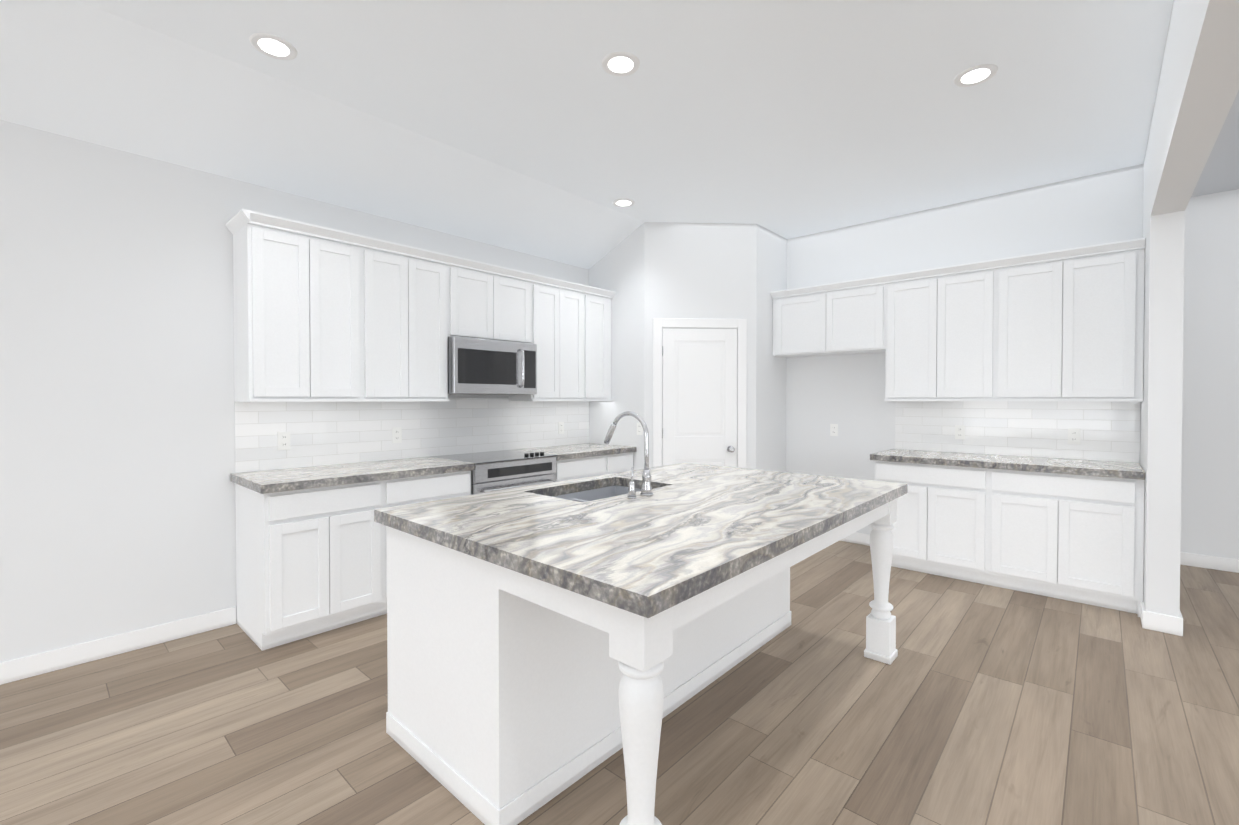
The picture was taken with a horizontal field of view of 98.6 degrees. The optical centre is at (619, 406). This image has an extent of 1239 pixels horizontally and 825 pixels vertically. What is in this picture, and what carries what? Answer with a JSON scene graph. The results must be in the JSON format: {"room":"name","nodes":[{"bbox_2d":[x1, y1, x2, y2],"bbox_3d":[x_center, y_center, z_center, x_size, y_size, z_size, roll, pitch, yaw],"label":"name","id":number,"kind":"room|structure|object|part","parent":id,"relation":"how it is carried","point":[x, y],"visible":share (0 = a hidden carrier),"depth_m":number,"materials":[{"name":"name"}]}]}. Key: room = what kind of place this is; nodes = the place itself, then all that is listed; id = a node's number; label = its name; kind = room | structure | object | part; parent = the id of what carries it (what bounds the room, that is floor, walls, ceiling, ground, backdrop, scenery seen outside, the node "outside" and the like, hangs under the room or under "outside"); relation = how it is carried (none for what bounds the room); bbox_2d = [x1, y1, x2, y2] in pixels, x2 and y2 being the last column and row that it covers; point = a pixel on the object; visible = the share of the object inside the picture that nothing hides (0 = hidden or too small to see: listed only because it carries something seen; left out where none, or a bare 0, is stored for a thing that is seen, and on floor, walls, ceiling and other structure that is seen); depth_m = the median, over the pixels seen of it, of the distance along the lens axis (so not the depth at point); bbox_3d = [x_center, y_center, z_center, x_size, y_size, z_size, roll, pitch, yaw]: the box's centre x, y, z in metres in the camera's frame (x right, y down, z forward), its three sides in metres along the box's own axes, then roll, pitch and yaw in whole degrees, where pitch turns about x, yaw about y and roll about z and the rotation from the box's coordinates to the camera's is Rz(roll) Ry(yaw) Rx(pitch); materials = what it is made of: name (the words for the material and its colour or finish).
{"room":"kitchen","nodes":[
{"label":"kitchen","id":0,"kind":"room"},
{"bbox_2d":[0,120,588,661],"bbox_3d":[-5.599,-0.033,-0.263,0.150,2.800,18.800,1,1,42],"label":"wall","id":1,"kind":"structure","parent":0,"point":[116,410],"depth_m":2.85,"materials":[{"name":"paint"}]},
{"bbox_2d":[230,209,325,400],"bbox_3d":[-2.089,-0.572,3.250,0.338,1.050,0.369,1,1,42],"label":"upper cabinet","id":2,"kind":"object","parent":1,"relation":"attached to","point":[277,261],"depth_m":3.13,"materials":[{"name":"white paint"}]},
{"bbox_2d":[277,432,289,449],"bbox_3d":[-2.156,0.221,3.422,0.008,0.117,0.072,1,1,42],"label":"outlet","id":3,"kind":"object","parent":1,"relation":"attached to","point":[283,438],"depth_m":3.42,"materials":[{"name":"white plastic"}]},
{"bbox_2d":[322,226,377,400],"bbox_3d":[-1.895,-0.574,3.465,0.338,1.050,0.443,1,1,42],"label":"upper cabinet","id":4,"kind":"object","parent":1,"relation":"attached to","point":[353,350],"depth_m":3.41,"materials":[{"name":"white paint"}]},
{"bbox_2d":[392,427,401,442],"bbox_3d":[-1.660,0.214,3.971,0.008,0.117,0.072,1,1,42],"label":"outlet","id":5,"kind":"object","parent":1,"relation":"attached to","point":[396,431],"depth_m":3.97,"materials":[{"name":"white plastic"}]},
{"bbox_2d":[378,239,417,400],"bbox_3d":[-1.698,-0.577,3.683,0.338,1.050,0.442,1,1,42],"label":"upper cabinet","id":6,"kind":"object","parent":1,"relation":"attached to","point":[397,263],"depth_m":3.64,"materials":[{"name":"white paint"}]},
{"bbox_2d":[418,249,461,400],"bbox_3d":[-1.479,-0.580,3.925,0.338,1.050,0.442,1,1,42],"label":"upper cabinet","id":7,"kind":"object","parent":1,"relation":"attached to","point":[439,274],"depth_m":3.85,"materials":[{"name":"white paint"}]},
{"bbox_2d":[462,258,501,328],"bbox_3d":[-1.231,-0.815,4.197,0.338,0.588,0.446,1,1,42],"label":"upper cabinet","id":8,"kind":"object","parent":1,"relation":"attached to","point":[481,281],"depth_m":4.13,"materials":[{"name":"white paint"}]},
{"bbox_2d":[450,325,541,396],"bbox_3d":[-1.077,-0.345,4.286,0.452,0.490,0.768,1,1,42],"label":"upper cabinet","id":9,"kind":"object","parent":1,"relation":"attached to","point":[484,360],"depth_m":4.16,"materials":[{"name":"silver metal"}]},
{"bbox_2d":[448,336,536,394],"bbox_3d":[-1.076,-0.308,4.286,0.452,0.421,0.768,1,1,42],"label":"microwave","id":10,"kind":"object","parent":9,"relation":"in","point":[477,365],"depth_m":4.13,"materials":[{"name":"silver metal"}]},
{"bbox_2d":[502,267,533,332],"bbox_3d":[-1.010,-0.818,4.442,0.338,0.588,0.446,1,1,42],"label":"upper cabinet","id":11,"kind":"object","parent":1,"relation":"attached to","point":[517,285],"depth_m":4.39,"materials":[{"name":"white paint"}]},
{"bbox_2d":[498,274,565,400],"bbox_3d":[-0.763,-0.590,4.718,0.338,1.050,0.438,1,1,42],"label":"upper cabinet","id":12,"kind":"object","parent":1,"relation":"attached to","point":[549,292],"depth_m":4.66,"materials":[{"name":"white paint"}]},
{"bbox_2d":[558,422,563,433],"bbox_3d":[-0.567,0.209,5.181,0.008,0.117,0.072,1,1,42],"label":"outlet","id":13,"kind":"object","parent":1,"relation":"attached to","point":[560,424],"depth_m":5.18,"materials":[{"name":"white plastic"}]},
{"bbox_2d":[566,281,593,400],"bbox_3d":[-0.547,-0.593,4.957,0.338,1.050,0.438,1,1,42],"label":"upper cabinet","id":14,"kind":"object","parent":1,"relation":"attached to","point":[579,297],"depth_m":4.90,"materials":[{"name":"white paint"}]},
{"bbox_2d":[594,287,613,400],"bbox_3d":[-0.345,-0.596,5.181,0.338,1.050,0.462,1,1,42],"label":"upper cabinet","id":15,"kind":"object","parent":1,"relation":"attached to","point":[602,297],"depth_m":5.14,"materials":[{"name":"white paint"}]},
{"bbox_2d":[0,532,1238,684],"bbox_3d":[-1.843,1.348,-2.912,9.000,0.105,19.580,1,1,42],"label":"baseboard","id":16,"kind":"structure","parent":1,"relation":"attached to","point":[17,669],"depth_m":2.97,"materials":[{"name":"white paint"}]},
{"bbox_2d":[0,0,643,268],"bbox_3d":[-5.821,-1.558,-1.079,0.890,0.470,17.320,1,1,42],"label":"ceiling","id":17,"kind":"structure","parent":0,"point":[76,69],"depth_m":2.97,"materials":[{"name":"paint"}]},
{"bbox_2d":[589,222,644,469],"bbox_3d":[-0.001,-0.212,5.270,0.740,3.020,0.120,1,1,42],"label":"wall","id":18,"kind":"structure","parent":0,"point":[619,269],"depth_m":5.13,"materials":[{"name":"paint"}]},
{"bbox_2d":[637,423,642,434],"bbox_3d":[0.190,0.211,5.016,0.072,0.117,0.008,1,1,42],"label":"outlet","id":19,"kind":"object","parent":18,"relation":"attached to","point":[639,427],"depth_m":5.01,"materials":[{"name":"white plastic"}]},
{"bbox_2d":[0,541,1238,824],"bbox_3d":[-1.858,1.449,-2.816,9.450,0.100,20.300,1,1,42],"label":"floor","id":20,"kind":"structure","parent":0,"point":[974,703],"depth_m":2.21,"materials":[{"name":"brown wood"}]},
{"bbox_2d":[235,481,386,650],"bbox_3d":[-1.898,0.889,3.271,0.618,0.869,0.630,1,1,42],"label":"base cabinet","id":21,"kind":"object","parent":20,"relation":"on","point":[310,562],"depth_m":3.04,"materials":[{"name":"white paint"}]},
{"bbox_2d":[231,457,473,492],"bbox_3d":[-1.683,0.426,3.479,0.635,0.049,1.285,1,1,42],"label":"countertop","id":22,"kind":"structure","parent":21,"relation":"on","point":[356,473],"depth_m":3.26,"materials":[{"name":"grey stone"}]},
{"bbox_2d":[386,469,473,608],"bbox_3d":[-1.476,0.883,3.738,0.618,0.869,0.629,1,1,42],"label":"base cabinet","id":23,"kind":"object","parent":20,"relation":"on","point":[410,490],"depth_m":3.51,"materials":[{"name":"white paint"}]},
{"bbox_2d":[446,449,557,493],"bbox_3d":[-0.995,0.858,4.243,0.618,0.905,0.752,1,1,42],"label":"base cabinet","id":24,"kind":"object","parent":20,"relation":"on","point":[503,469],"depth_m":4.04,"materials":[{"name":"silver metal"}]},
{"bbox_2d":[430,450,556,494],"bbox_3d":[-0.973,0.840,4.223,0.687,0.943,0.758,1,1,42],"label":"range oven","id":25,"kind":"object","parent":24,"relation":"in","point":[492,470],"depth_m":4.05,"materials":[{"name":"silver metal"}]},
{"bbox_2d":[522,441,635,460],"bbox_3d":[-0.407,0.408,4.891,0.635,0.049,0.994,1,1,42],"label":"countertop","id":26,"kind":"structure","parent":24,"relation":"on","point":[565,452],"depth_m":4.76,"materials":[{"name":"grey stone"}]},
{"bbox_2d":[558,457,609,481],"bbox_3d":[-0.549,0.870,4.764,0.618,0.869,0.605,1,1,42],"label":"base cabinet","id":27,"kind":"object","parent":20,"relation":"on","point":[584,467],"depth_m":4.57,"materials":[{"name":"white paint"}]},
{"bbox_2d":[610,453,632,473],"bbox_3d":[-0.217,0.865,5.132,0.618,0.869,0.387,1,1,42],"label":"base cabinet","id":28,"kind":"object","parent":20,"relation":"on","point":[621,462],"depth_m":4.93,"materials":[{"name":"white paint"}]},
{"bbox_2d":[380,499,897,824],"bbox_3d":[0.254,0.898,2.506,1.391,0.869,2.122,1,1,42],"label":"kitchen island","id":29,"kind":"object","parent":20,"relation":"on","point":[547,642],"depth_m":1.84,"materials":[{"name":"white paint"}]},
{"bbox_3d":[0.054,0.913,1.346,0.132,0.869,0.132,1,1,42],"label":"leg","id":30,"kind":"part","parent":29,"relation":"part of","materials":[{"name":"white paint"}]},
{"bbox_2d":[374,463,907,618],"bbox_3d":[0.265,0.439,2.491,1.430,0.049,2.180,1,1,42],"label":"island countertop","id":31,"kind":"structure","parent":29,"relation":"on","point":[706,526],"depth_m":1.90,"materials":[{"name":"grey stone"}]},
{"bbox_2d":[554,483,625,502],"bbox_3d":[-0.090,0.569,2.692,0.451,0.240,0.696,1,1,42],"label":"sink","id":32,"kind":"object","parent":31,"relation":"in","point":[583,493],"depth_m":2.95,"materials":[{"name":"silver metal"}]},
{"bbox_2d":[604,411,657,498],"bbox_3d":[0.007,0.218,2.532,0.303,0.391,0.153,1,1,42],"label":"faucet","id":33,"kind":"object","parent":31,"relation":"on","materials":[{"name":"silver metal"}]},
{"bbox_3d":[1.388,0.894,2.823,0.132,0.869,0.132,1,1,42],"label":"leg","id":34,"kind":"part","parent":29,"relation":"part of","materials":[{"name":"white paint"}]},
{"bbox_2d":[874,461,989,584],"bbox_3d":[2.581,0.875,4.338,0.780,0.869,0.618,1,1,42],"label":"base cabinet","id":35,"kind":"object","parent":20,"relation":"on","point":[942,525],"depth_m":4.05,"materials":[{"name":"white paint"}]},
{"bbox_2d":[990,469,1144,616],"bbox_3d":[3.169,0.882,3.807,0.804,0.869,0.618,1,1,42],"label":"base cabinet","id":36,"kind":"object","parent":20,"relation":"on","point":[1063,536],"depth_m":3.55,"materials":[{"name":"white paint"}]},
{"bbox_2d":[870,449,1144,480],"bbox_3d":[2.859,0.419,4.059,1.609,0.049,0.635,1,1,42],"label":"countertop","id":37,"kind":"structure","parent":36,"relation":"on","point":[1132,471],"depth_m":3.84,"materials":[{"name":"grey stone"}]},
{"bbox_2d":[77,0,1238,238],"bbox_3d":[-1.422,-1.692,-3.148,8.410,0.150,20.150,1,1,42],"label":"ceiling","id":38,"kind":"structure","parent":0,"point":[789,118],"depth_m":2.84,"materials":[{"name":"paint"}]},
{"bbox_2d":[249,33,297,59],"bbox_3d":[-1.620,-1.683,2.496,0.190,0.007,0.190,1,1,42],"label":"recessed light","id":39,"kind":"object","parent":38,"relation":"in","point":[273,46],"visible":1,"depth_m":2.49,"materials":[{"name":"white paint"}]},
{"bbox_2d":[601,51,639,75],"bbox_3d":[0.006,-1.685,2.625,0.190,0.007,0.190,1,1,42],"label":"recessed light","id":40,"kind":"object","parent":38,"relation":"in","point":[620,63],"visible":1,"depth_m":2.61,"materials":[{"name":"white paint"}]},
{"bbox_2d":[612,198,634,206],"bbox_3d":[0.035,-1.708,4.472,0.190,0.007,0.190,1,1,42],"label":"recessed light","id":41,"kind":"object","parent":38,"relation":"in","point":[623,202],"visible":1,"depth_m":4.46,"materials":[{"name":"white paint"}]},
{"bbox_2d":[954,64,997,86],"bbox_3d":[1.817,-1.686,2.717,0.190,0.007,0.190,1,1,42],"label":"recessed light","id":42,"kind":"object","parent":38,"relation":"in","point":[975,75],"visible":1,"depth_m":2.71,"materials":[{"name":"white paint"}]},
{"bbox_2d":[644,222,756,468],"bbox_3d":[0.760,-0.209,5.064,1.061,3.020,0.120,0,1,-3],"label":"wall","id":43,"kind":"structure","parent":0,"point":[700,270],"depth_m":4.99,"materials":[{"name":"paint"}]},
{"bbox_2d":[662,328,736,466],"bbox_3d":[0.753,0.283,4.968,0.708,2.022,0.080,0,1,-3],"label":"door leaf","id":44,"kind":"structure","parent":43,"relation":"in","point":[699,396],"depth_m":4.99,"materials":[{"name":"white paint"}]},
{"bbox_2d":[653,318,746,467],"bbox_3d":[0.753,0.240,5.000,0.886,2.123,0.019,0,1,-3],"label":"door frame","id":45,"kind":"structure","parent":43,"relation":"attached to","point":[659,324],"depth_m":4.98,"materials":[{"name":"white paint"}]},
{"bbox_2d":[756,224,786,471],"bbox_3d":[1.507,-0.213,5.357,0.120,3.020,0.770,1,1,42],"label":"wall","id":46,"kind":"structure","parent":0,"point":[771,372],"depth_m":5.22,"materials":[{"name":"paint"}]},
{"bbox_2d":[786,164,1143,533],"bbox_3d":[2.795,-0.204,4.631,2.765,3.020,0.120,1,1,42],"label":"wall","id":47,"kind":"structure","parent":0,"point":[845,393],"depth_m":4.86,"materials":[{"name":"paint"}]},
{"bbox_2d":[770,283,841,357],"bbox_3d":[1.835,-0.811,5.180,0.591,0.620,0.338,1,1,42],"label":"upper cabinet","id":48,"kind":"object","parent":47,"relation":"attached to","point":[803,318],"depth_m":5.04,"materials":[{"name":"white paint"}]},
{"bbox_2d":[830,424,837,435],"bbox_3d":[2.090,0.229,5.187,0.072,0.117,0.008,1,1,42],"label":"outlet","id":49,"kind":"object","parent":47,"relation":"attached to","point":[833,429],"visible":1,"depth_m":5.18,"materials":[{"name":"white plastic"}]},
{"bbox_2d":[834,277,873,354],"bbox_3d":[2.177,-0.807,4.871,0.563,0.620,0.338,1,1,42],"label":"upper cabinet","id":50,"kind":"object","parent":47,"relation":"attached to","point":[853,300],"depth_m":4.73,"materials":[{"name":"white paint"}]},
{"bbox_2d":[874,267,945,400],"bbox_3d":[2.525,-0.588,4.559,0.523,1.050,0.338,1,1,42],"label":"upper cabinet","id":51,"kind":"object","parent":47,"relation":"attached to","point":[910,307],"depth_m":4.42,"materials":[{"name":"white paint"}]},
{"bbox_2d":[955,425,964,439],"bbox_3d":[2.863,0.218,4.477,0.072,0.117,0.008,1,1,42],"label":"outlet","id":52,"kind":"object","parent":47,"relation":"attached to","point":[959,429],"depth_m":4.48,"materials":[{"name":"white plastic"}]},
{"bbox_2d":[946,257,1009,400],"bbox_3d":[2.826,-0.585,4.288,0.522,1.050,0.338,1,1,42],"label":"upper cabinet","id":53,"kind":"object","parent":47,"relation":"attached to","point":[977,293],"depth_m":4.11,"materials":[{"name":"white paint"}]},
{"bbox_2d":[1010,247,1077,400],"bbox_3d":[3.104,-0.582,4.037,0.521,1.050,0.338,1,1,42],"label":"upper cabinet","id":54,"kind":"object","parent":47,"relation":"attached to","point":[1037,358],"depth_m":3.85,"materials":[{"name":"white paint"}]},
{"bbox_2d":[1068,428,1080,443],"bbox_3d":[3.405,0.224,3.988,0.072,0.117,0.008,1,1,42],"label":"outlet","id":55,"kind":"object","parent":47,"relation":"attached to","point":[1074,434],"depth_m":3.98,"materials":[{"name":"white plastic"}]},
{"bbox_2d":[1074,237,1145,400],"bbox_3d":[3.386,-0.578,3.781,0.472,1.050,0.338,1,1,42],"label":"upper cabinet","id":56,"kind":"object","parent":47,"relation":"attached to","point":[1109,315],"depth_m":3.61,"materials":[{"name":"white paint"}]},
{"bbox_2d":[1140,120,1184,616],"bbox_3d":[3.461,-0.189,3.410,0.140,3.020,0.800,1,1,42],"label":"wall","id":57,"kind":"structure","parent":0,"point":[1161,431],"depth_m":3.12,"materials":[{"name":"paint"}]},
{"bbox_2d":[1151,0,1238,215],"bbox_3d":[0.896,-1.378,0.557,0.140,0.570,6.850,1,1,42],"label":"header beam","id":58,"kind":"structure","parent":0,"point":[1197,88],"depth_m":2.05,"materials":[{"name":"paint"}]},
{"bbox_2d":[1180,189,1238,558],"bbox_3d":[6.360,-0.183,2.954,5.015,3.020,0.150,1,1,42],"label":"wall","id":59,"kind":"structure","parent":0,"point":[1210,472],"depth_m":4.29,"materials":[{"name":"paint"}]}
]}

